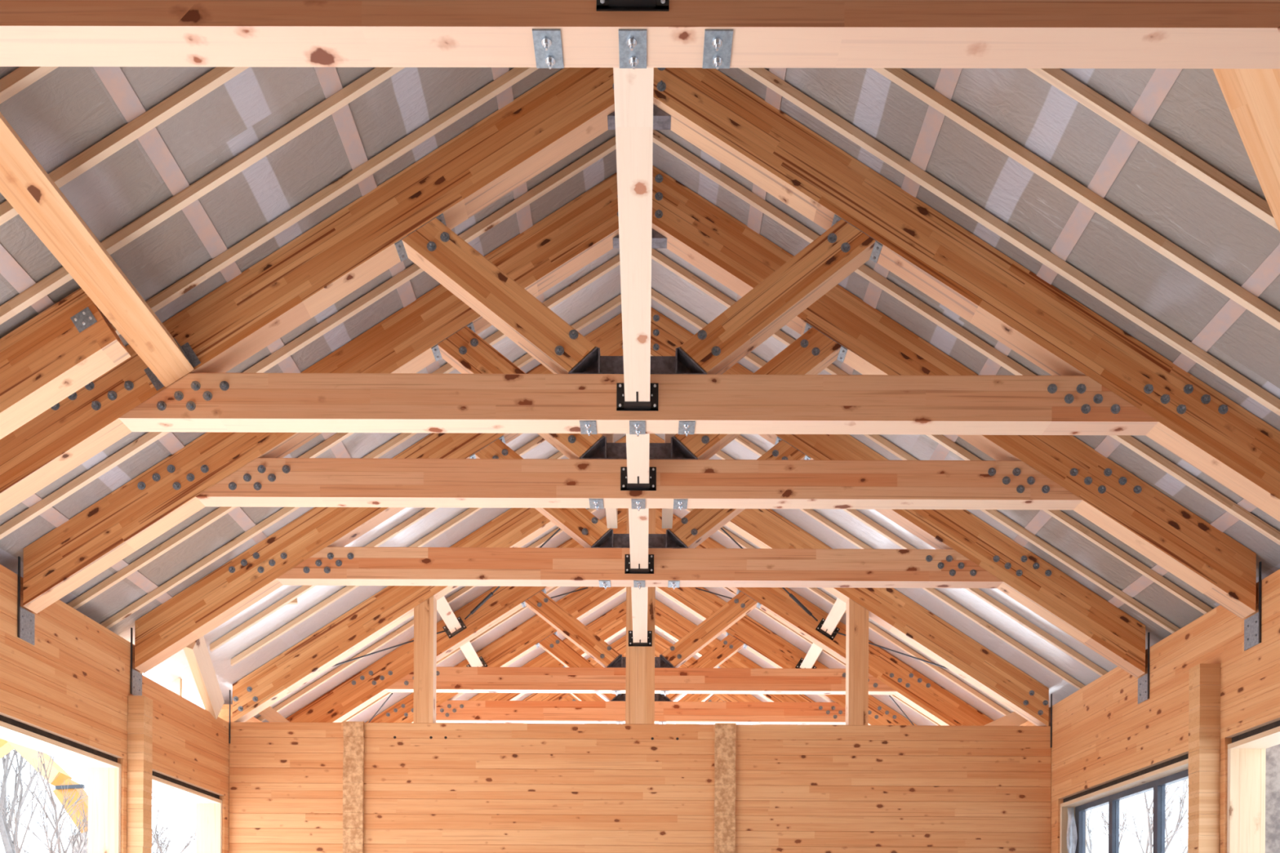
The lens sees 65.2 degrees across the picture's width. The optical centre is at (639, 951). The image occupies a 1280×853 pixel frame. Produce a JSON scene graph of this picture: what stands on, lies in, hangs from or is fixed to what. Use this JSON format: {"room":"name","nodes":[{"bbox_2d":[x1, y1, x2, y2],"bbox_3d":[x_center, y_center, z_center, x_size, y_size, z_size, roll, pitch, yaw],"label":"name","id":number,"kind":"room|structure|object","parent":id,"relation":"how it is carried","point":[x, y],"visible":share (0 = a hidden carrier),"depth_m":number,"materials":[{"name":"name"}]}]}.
{"room":"construction site","nodes":[
{"label":"construction site","id":0,"kind":"room"},
{"bbox_2d":[0,564,262,852],"bbox_3d":[-4.346,-0.441,5.771,0.250,4.230,24.500,0,0,0],"label":"wall","id":1,"kind":"structure","parent":0,"point":[73,685],"depth_m":7.73,"materials":[{"name":"brown wood"}]},
{"bbox_2d":[0,66,58,103],"bbox_3d":[-2.237,-3.929,4.225,4.390,2.861,0.038,0,0,0],"label":"rafter","id":2,"kind":"object","parent":1,"relation":"on","point":[22,77],"visible":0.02,"depth_m":4.21,"materials":[{"name":"brown wood"}]},
{"bbox_2d":[0,715,120,852],"bbox_3d":[-4.367,-0.129,5.938,0.250,2.905,4.434,0,0,0],"label":"window frame","id":3,"kind":"structure","parent":1,"relation":"attached to","point":[104,769],"depth_m":8.12,"materials":[{"name":"beige wood"}]},
{"bbox_2d":[0,66,248,225],"bbox_3d":[-2.235,-3.929,4.680,4.390,2.861,0.038,0,0,0],"label":"rafter","id":4,"kind":"object","parent":1,"relation":"on","point":[215,77],"visible":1,"depth_m":4.66,"materials":[{"name":"brown wood"}]},
{"bbox_2d":[169,678,182,696],"bbox_3d":[-4.411,-2.481,9.521,0.100,0.240,0.040,0,0,0],"label":"board","id":5,"kind":"object","parent":1,"relation":"on","point":[175,686],"visible":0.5,"depth_m":9.50,"materials":[{"name":"beige wood"}]},
{"bbox_2d":[151,771,222,852],"bbox_3d":[-4.351,-0.129,9.346,0.250,2.905,1.530,0,0,0],"label":"trim","id":6,"kind":"structure","parent":1,"relation":"attached to","point":[208,805],"depth_m":10.07,"materials":[{"name":"beige wood"}]},
{"bbox_2d":[0,66,405,324],"bbox_3d":[-2.233,-3.929,5.130,4.390,2.861,0.038,0,0,0],"label":"rafter","id":7,"kind":"object","parent":1,"relation":"on","point":[376,76],"visible":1,"depth_m":5.11,"materials":[{"name":"brown wood"}]},
{"bbox_2d":[183,635,224,719],"bbox_3d":[-4.026,-2.559,9.269,0.150,0.524,1.354,0,0,-14],"label":"brace timber","id":8,"kind":"object","parent":1,"relation":"attached to","point":[197,653],"visible":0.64,"depth_m":9.18,"materials":[{"name":"beige wood"}]},
{"bbox_2d":[0,136,616,539],"bbox_3d":[-2.227,-3.928,6.480,4.390,2.861,0.038,0,0,0],"label":"rafter","id":9,"kind":"object","parent":1,"relation":"on","point":[609,146],"visible":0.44,"depth_m":6.46,"materials":[{"name":"brown wood"}]},
{"bbox_2d":[111,67,539,335],"bbox_3d":[-2.231,-3.929,5.595,4.390,2.861,0.038,0,0,0],"label":"rafter","id":10,"kind":"object","parent":1,"relation":"on","point":[514,75],"visible":0.67,"depth_m":5.58,"materials":[{"name":"brown wood"}]},
{"bbox_2d":[66,253,620,609],"bbox_3d":[-2.221,-3.928,7.570,4.390,2.861,0.038,0,0,0],"label":"rafter","id":11,"kind":"object","parent":1,"relation":"on","point":[614,262],"visible":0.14,"depth_m":7.56,"materials":[{"name":"brown wood"}]},
{"bbox_2d":[100,293,621,629],"bbox_3d":[-2.219,-3.928,8.030,4.390,2.861,0.038,0,0,0],"label":"rafter","id":12,"kind":"object","parent":1,"relation":"on","point":[616,301],"visible":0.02,"depth_m":8.02,"materials":[{"name":"brown wood"}]},
{"bbox_2d":[257,508,596,721],"bbox_3d":[-2.204,-3.928,11.280,4.390,2.861,0.038,0,0,0],"label":"rafter","id":13,"kind":"object","parent":1,"relation":"on","point":[541,541],"visible":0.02,"depth_m":11.27,"materials":[{"name":"brown wood"}]},
{"bbox_2d":[342,586,559,722],"bbox_3d":[-2.197,-3.928,12.730,4.390,2.861,0.038,0,0,0],"label":"rafter","id":14,"kind":"object","parent":1,"relation":"on","point":[555,588],"visible":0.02,"depth_m":12.72,"materials":[{"name":"brown wood"}]},
{"bbox_2d":[17,164,1261,650],"bbox_3d":[-0.001,-3.737,6.822,8.384,3.266,0.201,0,0,0],"label":"roof truss","id":15,"kind":"object","parent":1,"relation":"on","point":[215,468],"visible":0.91,"depth_m":6.76,"materials":[{"name":"brown wood"}]},
{"bbox_2d":[600,433,617,528],"bbox_3d":[-0.223,-3.576,7.578,0.085,0.170,1.331,0,0,0],"label":"beam","id":16,"kind":"structure","parent":15,"relation":"attached to","point":[611,514],"depth_m":8.00,"materials":[{"name":"brown wood"}]},
{"bbox_2d":[620,466,656,490],"bbox_3d":[-0.005,-3.196,6.672,0.240,0.158,0.170,0,0,0],"label":"hanger","id":17,"kind":"object","parent":15,"relation":"attached to","point":[624,486],"visible":0.98,"depth_m":6.75,"materials":[{"name":"black paint"}]},
{"bbox_2d":[626,433,649,483],"bbox_3d":[-0.006,-3.226,6.336,0.143,0.185,0.841,0,0,0],"label":"beam","id":18,"kind":"structure","parent":17,"relation":"attached to","point":[637,448],"depth_m":6.34,"materials":[{"name":"brown wood"}]},
{"bbox_2d":[662,433,676,528],"bbox_3d":[0.227,-3.574,7.576,0.085,0.170,1.331,0,0,0],"label":"beam","id":19,"kind":"structure","parent":15,"relation":"attached to","point":[667,513],"depth_m":7.98,"materials":[{"name":"brown wood"}]},
{"bbox_2d":[285,508,993,725],"bbox_3d":[0.022,-3.737,11.779,8.384,3.266,0.201,0,0,0],"label":"roof truss","id":20,"kind":"object","parent":1,"relation":"on","point":[394,672],"visible":0.54,"depth_m":11.72,"materials":[{"name":"brown wood"}]},
{"bbox_2d":[368,693,392,722],"bbox_3d":[-3.288,-3.015,12.566,0.017,0.147,1.478,0,0,-28],"label":"tension rod","id":21,"kind":"object","parent":20,"relation":"attached to","point":[389,696],"visible":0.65,"depth_m":12.40,"materials":[{"name":"grey metal"}]},
{"bbox_2d":[332,629,448,666],"bbox_3d":[-2.744,-3.361,11.053,0.017,0.845,1.676,0,0,38],"label":"tension rod","id":22,"kind":"object","parent":20,"relation":"attached to","point":[406,642],"visible":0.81,"depth_m":10.92,"materials":[{"name":"grey metal"}]},
{"bbox_2d":[436,595,461,633],"bbox_3d":[-2.180,-3.826,11.049,0.218,0.231,1.350,0,0,0],"label":"beam","id":23,"kind":"structure","parent":20,"relation":"attached to","point":[443,608],"depth_m":11.13,"materials":[{"name":"brown wood"}]},
{"bbox_2d":[442,617,466,638],"bbox_3d":[-2.162,-3.801,11.639,0.287,0.262,0.170,0,0,0],"label":"hanger","id":24,"kind":"object","parent":20,"relation":"attached to","point":[464,627],"visible":1,"depth_m":11.72,"materials":[{"name":"grey metal"}]},
{"bbox_2d":[550,586,587,598],"bbox_3d":[-1.340,-4.388,12.582,0.017,0.915,1.910,0,0,43],"label":"tension rod","id":25,"kind":"object","parent":20,"relation":"attached to","point":[587,587],"visible":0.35,"depth_m":13.02,"materials":[{"name":"grey metal"}]},
{"bbox_2d":[695,587,732,599],"bbox_3d":[1.400,-4.372,12.569,0.017,0.915,1.910,0,0,-43],"label":"tension rod","id":26,"kind":"object","parent":20,"relation":"attached to","point":[695,588],"visible":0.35,"depth_m":13.02,"materials":[{"name":"grey metal"}]},
{"bbox_2d":[815,618,839,640],"bbox_3d":[2.206,-3.775,11.619,0.287,0.262,0.170,0,0,0],"label":"hanger","id":27,"kind":"object","parent":20,"relation":"attached to","point":[818,628],"visible":0.98,"depth_m":11.70,"materials":[{"name":"black paint"}]},
{"bbox_2d":[821,598,846,635],"bbox_3d":[2.219,-3.800,11.028,0.218,0.231,1.350,0,0,0],"label":"beam","id":28,"kind":"structure","parent":20,"relation":"attached to","point":[838,610],"depth_m":11.11,"materials":[{"name":"brown wood"}]},
{"bbox_2d":[833,631,949,670],"bbox_3d":[2.776,-3.329,11.027,0.017,0.845,1.676,0,0,-37],"label":"tension rod","id":29,"kind":"object","parent":20,"relation":"attached to","point":[886,648],"visible":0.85,"depth_m":10.89,"materials":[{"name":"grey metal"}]},
{"bbox_2d":[888,695,914,725],"bbox_3d":[3.331,-2.975,12.535,0.017,0.147,1.478,0,0,29],"label":"tension rod","id":30,"kind":"object","parent":20,"relation":"attached to","point":[890,696],"visible":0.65,"depth_m":12.36,"materials":[{"name":"grey metal"}]},
{"bbox_2d":[0,67,1279,521],"bbox_3d":[-0.006,-3.737,5.826,8.384,3.266,0.201,0,0,0],"label":"roof truss","id":31,"kind":"object","parent":1,"relation":"on","point":[1103,380],"visible":0.84,"depth_m":5.76,"materials":[{"name":"brown wood"}]},
{"bbox_2d":[314,66,439,373],"bbox_3d":[-1.562,-4.388,4.228,0.089,0.061,8.040,0,0,0],"label":"board","id":32,"kind":"object","parent":31,"relation":"attached to","point":[328,77],"visible":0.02,"depth_m":5.42,"materials":[{"name":"brown wood"}]},
{"bbox_2d":[491,66,544,302],"bbox_3d":[-0.774,-4.885,4.224,0.089,0.061,8.040,0,0,0],"label":"board","id":33,"kind":"object","parent":31,"relation":"attached to","point":[505,97],"visible":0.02,"depth_m":6.40,"materials":[{"name":"brown wood"}]},
{"bbox_2d":[616,382,658,410],"bbox_3d":[-0.010,-3.196,5.676,0.240,0.158,0.170,0,0,0],"label":"hanger","id":34,"kind":"object","parent":31,"relation":"attached to","point":[621,405],"visible":1,"depth_m":5.76,"materials":[{"name":"black paint"}]},
{"bbox_2d":[613,67,653,401],"bbox_3d":[-0.015,-3.226,4.614,0.143,0.185,2.294,0,0,0],"label":"post","id":35,"kind":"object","parent":34,"relation":"attached to","point":[633,88],"depth_m":4.25,"materials":[{"name":"brown wood"}]},
{"bbox_2d":[736,67,786,363],"bbox_3d":[0.761,-4.876,4.217,0.089,0.061,8.040,0,0,0],"label":"board","id":36,"kind":"object","parent":31,"relation":"attached to","point":[774,99],"visible":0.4,"depth_m":6.40,"materials":[{"name":"brown wood"}]},
{"bbox_2d":[840,67,962,374],"bbox_3d":[1.543,-4.370,4.213,0.089,0.061,8.040,0,0,0],"label":"board","id":37,"kind":"object","parent":31,"relation":"attached to","point":[948,78],"visible":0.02,"depth_m":5.40,"materials":[{"name":"brown wood"}]},
{"bbox_2d":[0,0,1279,69],"bbox_3d":[-0.017,-3.737,3.377,8.384,3.266,0.201,0,0,0],"label":"tie beam","id":38,"kind":"structure","parent":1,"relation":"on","point":[717,34],"depth_m":3.33,"materials":[{"name":"wood"}]},
{"bbox_2d":[0,111,200,391],"bbox_3d":[-2.697,-3.377,4.624,0.328,0.280,2.292,0,0,0],"label":"diagonal brace","id":39,"kind":"structure","parent":38,"relation":"attached to","point":[24,183],"depth_m":4.79,"materials":[{"name":"brown wood"}]},
{"bbox_2d":[0,288,131,439],"bbox_3d":[-3.448,-2.915,5.327,1.400,1.173,0.164,0,0,0],"label":"rafter","id":40,"kind":"object","parent":39,"relation":"attached to","point":[71,344],"visible":0.98,"depth_m":5.25,"materials":[{"name":"brown wood"}]},
{"bbox_2d":[596,0,669,11],"bbox_3d":[-0.021,-3.196,3.228,0.240,0.158,0.170,0,0,0],"label":"hanger","id":41,"kind":"object","parent":38,"relation":"attached to","point":[602,5],"visible":1,"depth_m":3.31,"materials":[{"name":"black paint"}]},
{"bbox_2d":[1213,68,1279,231],"bbox_3d":[2.900,-3.188,4.258,2.885,1.603,0.314,0,0,-38],"label":"diagonal brace","id":42,"kind":"structure","parent":38,"relation":"attached to","point":[1251,96],"depth_m":4.03,"materials":[{"name":"brown wood"}]},
{"bbox_2d":[130,306,1149,704],"bbox_3d":[0.006,-3.737,8.308,8.384,3.266,0.201,0,0,0],"label":"roof truss","id":43,"kind":"object","parent":1,"relation":"on","point":[969,553],"visible":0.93,"depth_m":8.25,"materials":[{"name":"brown wood"}]},
{"bbox_2d":[624,554,653,573],"bbox_3d":[0.002,-3.196,8.158,0.240,0.158,0.170,0,0,0],"label":"hanger","id":44,"kind":"object","parent":43,"relation":"attached to","point":[627,557],"visible":1,"depth_m":8.24,"materials":[{"name":"black paint"}]},
{"bbox_2d":[628,508,648,568],"bbox_3d":[-0.001,-3.226,7.577,0.143,0.185,1.331,0,0,0],"label":"beam","id":45,"kind":"structure","parent":44,"relation":"attached to","point":[638,521],"depth_m":7.56,"materials":[{"name":"brown wood"}]},
{"bbox_2d":[631,586,648,643],"bbox_3d":[0.008,-3.225,9.298,0.143,0.185,1.802,0,0,0],"label":"beam","id":46,"kind":"structure","parent":43,"relation":"attached to","point":[639,597],"depth_m":9.28,"materials":[{"name":"brown wood"}]},
{"bbox_2d":[366,586,916,725],"bbox_3d":[0.030,-3.737,13.351,8.384,3.266,0.201,0,0,0],"label":"roof truss","id":47,"kind":"object","parent":1,"relation":"on","point":[535,632],"visible":0.49,"depth_m":13.29,"materials":[{"name":"brown wood"}]},
{"bbox_2d":[466,656,487,666],"bbox_3d":[-2.155,-3.801,13.211,0.287,0.262,0.170,0,0,0],"label":"hanger","id":48,"kind":"object","parent":47,"relation":"attached to","point":[481,658],"visible":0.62,"depth_m":13.29,"materials":[{"name":"grey metal"}]},
{"bbox_2d":[459,641,483,666],"bbox_3d":[-2.173,-3.826,12.587,0.218,0.231,1.417,0,0,0],"label":"beam","id":49,"kind":"structure","parent":48,"relation":"attached to","point":[467,649],"depth_m":12.64,"materials":[{"name":"brown wood"}]},
{"bbox_2d":[795,657,816,668],"bbox_3d":[2.213,-3.775,13.191,0.287,0.262,0.170,0,0,0],"label":"hanger","id":50,"kind":"object","parent":47,"relation":"attached to","point":[797,666],"visible":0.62,"depth_m":13.27,"materials":[{"name":"black paint"}]},
{"bbox_2d":[800,643,822,668],"bbox_3d":[2.226,-3.800,12.566,0.218,0.231,1.417,0,0,0],"label":"beam","id":51,"kind":"structure","parent":50,"relation":"attached to","point":[813,654],"depth_m":12.63,"materials":[{"name":"brown wood"}]},
{"bbox_2d":[468,599,814,702],"bbox_3d":[0.037,-3.737,14.915,8.384,3.266,0.201,0,0,0],"label":"roof truss","id":52,"kind":"object","parent":1,"relation":"on","point":[668,622],"visible":0.02,"depth_m":14.85,"materials":[{"name":"brown wood"}]},
{"bbox_2d":[521,632,761,724],"bbox_3d":[0.044,-3.737,16.465,8.384,3.266,0.201,0,0,0],"label":"roof truss","id":53,"kind":"object","parent":1,"relation":"on","point":[661,645],"visible":0.07,"depth_m":16.40,"materials":[{"name":"brown wood"}]},
{"bbox_2d":[0,66,626,722],"bbox_3d":[-2.262,-4.018,5.761,4.515,2.945,24.500,0,0,0],"label":"roof underlayment","id":54,"kind":"structure","parent":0,"point":[64,113],"depth_m":5.59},
{"bbox_2d":[22,493,172,604],"bbox_3d":[-3.916,-2.904,4.239,0.089,0.061,8.040,0,0,0],"label":"board","id":55,"kind":"object","parent":54,"relation":"attached to","point":[53,516],"visible":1,"depth_m":7.50,"materials":[{"name":"brown wood"}]},
{"bbox_2d":[0,243,266,543],"bbox_3d":[-3.133,-3.398,4.235,0.089,0.061,8.040,0,0,0],"label":"board","id":56,"kind":"object","parent":54,"relation":"attached to","point":[16,276],"visible":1,"depth_m":5.23,"materials":[{"name":"brown wood"}]},
{"bbox_2d":[93,66,351,457],"bbox_3d":[-2.345,-3.895,4.231,0.089,0.061,8.040,0,0,0],"label":"board","id":57,"kind":"object","parent":54,"relation":"attached to","point":[113,79],"visible":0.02,"depth_m":5.01,"materials":[{"name":"brown wood"}]},
{"bbox_2d":[258,706,289,722],"bbox_3d":[-3.994,-2.564,10.919,0.526,0.457,0.030,0,0,0],"label":"board","id":58,"kind":"object","parent":54,"relation":"attached to","point":[268,713],"visible":0.29,"depth_m":10.90,"materials":[{"name":"brown wood"}]},
{"bbox_2d":[287,598,297,604],"bbox_3d":[-3.387,-3.286,9.366,0.358,0.081,0.045,0,0,-16],"label":"noggin","id":59,"kind":"object","parent":54,"relation":"attached to","point":[295,601],"visible":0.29,"depth_m":9.39,"materials":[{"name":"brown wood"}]},
{"bbox_2d":[209,435,545,651],"bbox_3d":[-1.993,-4.068,9.269,3.950,2.580,0.038,0,0,0],"label":"rafter","id":60,"kind":"object","parent":54,"relation":"attached to","point":[538,440],"visible":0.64,"depth_m":9.26,"materials":[{"name":"brown wood"}]},
{"bbox_2d":[231,451,564,666],"bbox_3d":[-1.990,-4.068,9.739,3.950,2.580,0.038,0,0,0],"label":"rafter","id":61,"kind":"object","parent":54,"relation":"attached to","point":[468,513],"visible":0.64,"depth_m":9.73,"materials":[{"name":"brown wood"}]},
{"bbox_2d":[228,722,1051,852],"bbox_3d":[-0.005,-0.312,10.279,8.382,4.025,0.163,0,0,0],"label":"wall","id":62,"kind":"structure","parent":0,"point":[429,788],"depth_m":10.20,"materials":[{"name":"brown wood"}]},
{"bbox_2d":[413,595,436,723],"bbox_3d":[-2.201,-2.989,10.290,0.200,1.302,0.153,0,0,0],"label":"timber post","id":63,"kind":"object","parent":62,"relation":"on","point":[425,613],"visible":0.86,"depth_m":10.21,"materials":[{"name":"brown wood"}]},
{"bbox_2d":[625,508,655,724],"bbox_3d":[0.017,-3.650,10.280,0.295,2.651,0.153,0,0,0],"label":"timber post","id":64,"kind":"object","parent":62,"relation":"on","point":[640,660],"visible":0.29,"depth_m":10.20,"materials":[{"name":"brown wood"}]},
{"bbox_2d":[228,433,1052,747],"bbox_3d":[0.015,-3.737,10.268,8.384,3.266,0.201,0,0,0],"label":"roof truss","id":65,"kind":"object","parent":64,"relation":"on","point":[516,527],"visible":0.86,"depth_m":10.21,"materials":[{"name":"brown wood"}]},
{"bbox_2d":[464,528,560,619],"bbox_3d":[-1.182,-4.377,11.041,2.161,0.996,0.036,0,0,38],"label":"tension rod","id":66,"kind":"object","parent":65,"relation":"attached to","point":[491,593],"visible":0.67,"depth_m":11.46,"materials":[{"name":"grey metal"}]},
{"bbox_2d":[720,527,817,621],"bbox_3d":[1.228,-4.363,11.030,2.161,0.996,0.036,0,0,-37],"label":"tension rod","id":67,"kind":"object","parent":65,"relation":"attached to","point":[791,595],"visible":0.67,"depth_m":11.44,"materials":[{"name":"grey metal"}]},
{"bbox_2d":[628,631,652,646],"bbox_3d":[0.011,-3.196,10.118,0.240,0.158,0.170,0,0,0],"label":"hanger","id":68,"kind":"object","parent":64,"relation":"attached to","point":[631,643],"visible":0.97,"depth_m":10.20,"materials":[{"name":"black paint"}]},
{"bbox_2d":[845,598,868,724],"bbox_3d":[2.239,-2.958,10.269,0.200,1.292,0.153,0,0,0],"label":"timber post","id":69,"kind":"object","parent":62,"relation":"on","point":[857,616],"visible":0.86,"depth_m":10.19,"materials":[{"name":"brown wood"}]},
{"bbox_2d":[650,67,1279,725],"bbox_3d":[2.377,-3.911,5.739,4.765,3.104,24.500,0,0,0],"label":"roof underlayment","id":70,"kind":"structure","parent":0,"point":[1194,114],"depth_m":5.52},
{"bbox_2d":[928,68,1182,460],"bbox_3d":[2.320,-3.867,4.209,0.089,0.061,8.040,0,0,0],"label":"board","id":71,"kind":"object","parent":70,"relation":"attached to","point":[1162,81],"visible":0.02,"depth_m":4.98,"materials":[{"name":"brown wood"}]},
{"bbox_2d":[1013,243,1279,546],"bbox_3d":[3.102,-3.361,4.206,0.089,0.061,8.040,0,0,0],"label":"board","id":72,"kind":"object","parent":70,"relation":"attached to","point":[1268,270],"visible":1,"depth_m":5.36,"materials":[{"name":"brown wood"}]},
{"bbox_2d":[1107,498,1257,608],"bbox_3d":[3.879,-2.857,4.202,0.089,0.061,8.040,0,0,0],"label":"board","id":73,"kind":"object","parent":70,"relation":"attached to","point":[1226,520],"visible":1,"depth_m":7.47,"materials":[{"name":"brown wood"}]},
{"bbox_2d":[1020,568,1279,852],"bbox_3d":[4.294,-0.389,5.730,0.250,4.230,24.500,0,0,0],"label":"wall","id":74,"kind":"structure","parent":0,"point":[1101,734],"depth_m":7.92,"materials":[{"name":"brown wood"}]},
{"bbox_2d":[722,586,940,725],"bbox_3d":[2.253,-3.902,12.709,4.390,2.861,0.038,0,0,0],"label":"rafter","id":75,"kind":"object","parent":74,"relation":"on","point":[725,588],"visible":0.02,"depth_m":12.69,"materials":[{"name":"brown wood"}]},
{"bbox_2d":[684,508,1010,715],"bbox_3d":[2.246,-3.902,11.259,4.390,2.861,0.038,0,0,0],"label":"rafter","id":76,"kind":"object","parent":74,"relation":"on","point":[740,541],"visible":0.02,"depth_m":11.24,"materials":[{"name":"brown wood"}]},
{"bbox_2d":[715,450,1084,689],"bbox_3d":[2.239,-3.902,9.719,4.390,2.861,0.038,0,0,0],"label":"rafter","id":77,"kind":"object","parent":74,"relation":"on","point":[720,454],"visible":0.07,"depth_m":9.70,"materials":[{"name":"brown wood"}]},
{"bbox_2d":[651,288,1180,633],"bbox_3d":[2.231,-3.902,8.009,4.390,2.861,0.038,0,0,0],"label":"rafter","id":78,"kind":"object","parent":74,"relation":"on","point":[656,296],"visible":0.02,"depth_m":7.99,"materials":[{"name":"brown wood"}]},
{"bbox_2d":[733,435,1107,675],"bbox_3d":[2.236,-3.902,9.249,4.390,2.861,0.038,0,0,0],"label":"rafter","id":79,"kind":"object","parent":74,"relation":"on","point":[740,439],"visible":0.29,"depth_m":9.23,"materials":[{"name":"brown wood"}]},
{"bbox_2d":[651,248,1213,614],"bbox_3d":[2.228,-3.902,7.549,4.390,2.861,0.038,0,0,0],"label":"rafter","id":80,"kind":"object","parent":74,"relation":"on","point":[657,256],"visible":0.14,"depth_m":7.53,"materials":[{"name":"brown wood"}]},
{"bbox_2d":[653,129,1279,545],"bbox_3d":[2.223,-3.902,6.459,4.390,2.861,0.038,0,0,0],"label":"rafter","id":81,"kind":"object","parent":74,"relation":"on","point":[659,139],"visible":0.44,"depth_m":6.45,"materials":[{"name":"brown wood"}]},
{"bbox_2d":[984,711,1027,725],"bbox_3d":[4.065,-2.518,10.881,0.660,0.423,0.030,0,0,0],"label":"board","id":82,"kind":"object","parent":74,"relation":"on","point":[1013,718],"visible":0.21,"depth_m":10.87,"materials":[{"name":"brown wood"}]},
{"bbox_2d":[738,67,1279,416],"bbox_3d":[2.219,-3.902,5.574,4.390,2.861,0.038,0,0,0],"label":"rafter","id":83,"kind":"object","parent":74,"relation":"on","point":[762,75],"visible":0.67,"depth_m":5.56,"materials":[{"name":"brown wood"}]},
{"bbox_2d":[1066,807,1077,852],"bbox_3d":[4.277,-0.230,9.861,0.106,2.400,0.137,0,0,0],"label":"curtain","id":84,"kind":"object","parent":74,"relation":"hanging from","point":[1072,837],"visible":1,"depth_m":9.90,"materials":[{"name":"white fabric"}]},
{"bbox_2d":[871,67,1279,330],"bbox_3d":[2.217,-3.902,5.109,4.390,2.861,0.038,0,0,0],"label":"rafter","id":85,"kind":"object","parent":74,"relation":"on","point":[899,76],"visible":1,"depth_m":5.09,"materials":[{"name":"brown wood"}]},
{"bbox_2d":[1059,753,1188,852],"bbox_3d":[4.327,-0.077,8.782,0.250,2.905,2.455,0,0,0],"label":"trim","id":86,"kind":"structure","parent":74,"relation":"attached to","point":[1179,764],"depth_m":8.86,"materials":[{"name":"beige wood"}]},
{"bbox_2d":[1075,768,1188,852],"bbox_3d":[4.371,-0.054,8.782,0.070,2.780,2.385,0,0,0],"label":"window","id":87,"kind":"structure","parent":74,"relation":"in","point":[1151,817],"depth_m":8.72,"materials":[{"name":"clear glass"}]},
{"bbox_2d":[1026,68,1278,230],"bbox_3d":[2.215,-3.902,4.659,4.390,2.861,0.038,0,0,0],"label":"rafter","id":88,"kind":"object","parent":74,"relation":"on","point":[1059,78],"visible":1,"depth_m":4.64,"materials":[{"name":"brown wood"}]},
{"bbox_2d":[1226,720,1279,852],"bbox_3d":[4.311,-0.077,5.410,0.250,2.905,3.460,0,0,0],"label":"window frame","id":89,"kind":"structure","parent":74,"relation":"attached to","point":[1246,790],"depth_m":7.10,"materials":[{"name":"beige wood"}]},
{"bbox_3d":[-0.039,1.760,5.750,8.990,0.120,25.500,0,0,0],"label":"floor","id":90,"kind":"structure","parent":0,"visible":0},
{"bbox_2d":[126,695,152,852],"bbox_3d":[-4.142,-0.215,8.282,0.137,3.778,0.149,0,0,0],"label":"pilaster","id":91,"kind":"object","parent":90,"relation":"on","point":[140,716],"visible":1,"depth_m":8.21,"materials":[{"name":"brown wood"}]},
{"bbox_2d":[342,721,364,852],"bbox_3d":[-2.916,-0.331,10.188,0.211,4.025,0.040,0,0,0],"label":"pilaster","id":92,"kind":"object","parent":90,"relation":"on","point":[353,731],"visible":1,"depth_m":10.17,"materials":[{"name":"brown wood"}]},
{"bbox_2d":[714,723,736,852],"bbox_3d":[0.864,-0.308,10.170,0.217,4.025,0.040,0,0,0],"label":"pilaster","id":93,"kind":"object","parent":90,"relation":"on","point":[725,733],"visible":1,"depth_m":10.16,"materials":[{"name":"brown wood"}]},
{"bbox_2d":[1187,663,1220,852],"bbox_3d":[4.099,-0.175,7.268,0.152,3.798,0.148,0,0,0],"label":"pilaster","id":94,"kind":"object","parent":90,"relation":"on","point":[1204,679],"visible":1,"depth_m":7.20,"materials":[{"name":"brown wood"}]},
{"bbox_3d":[0.144,2.011,45.000,180.000,0.380,210.000,0,0,0],"label":"ground","id":95,"kind":"structure","parent":0,"visible":0},
{"bbox_2d":[0,748,51,852],"bbox_3d":[-15.548,-3.307,23.556,3.579,10.085,5.144,0,0,-15],"label":"bare tree","id":96,"kind":"object","parent":95,"relation":"on","point":[4,829],"visible":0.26,"depth_m":24.17,"materials":[{"name":"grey plant"}]},
{"bbox_2d":[0,738,88,852],"bbox_3d":[-15.610,-1.543,21.831,12.018,6.540,3.173,0,0,11],"label":"excavator","id":97,"kind":"object","parent":95,"relation":"on","point":[28,754],"visible":0.54,"depth_m":19.94,"materials":[{"name":"yellow paint"}]},
{"bbox_2d":[0,751,163,852],"bbox_3d":[-8.096,-0.705,14.469,2.610,4.960,2.244,0,0,13],"label":"bare tree","id":98,"kind":"object","parent":95,"relation":"on","point":[59,842],"visible":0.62,"depth_m":14.38,"materials":[{"name":"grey plant"}]},
{"bbox_2d":[1,787,195,852],"bbox_3d":[-8.560,-0.446,16.600,3.139,4.445,2.307,0,0,-6],"label":"bare tree","id":99,"kind":"object","parent":95,"relation":"on","point":[157,835],"visible":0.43,"depth_m":16.20,"materials":[{"name":"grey plant"}]},
{"bbox_2d":[1265,744,1279,852],"bbox_3d":[4.614,0.068,7.298,0.140,3.320,0.050,0,0,0],"label":"tree","id":100,"kind":"object","parent":95,"relation":"on","point":[1272,755],"visible":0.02,"depth_m":7.27,"materials":[{"name":"plant"}]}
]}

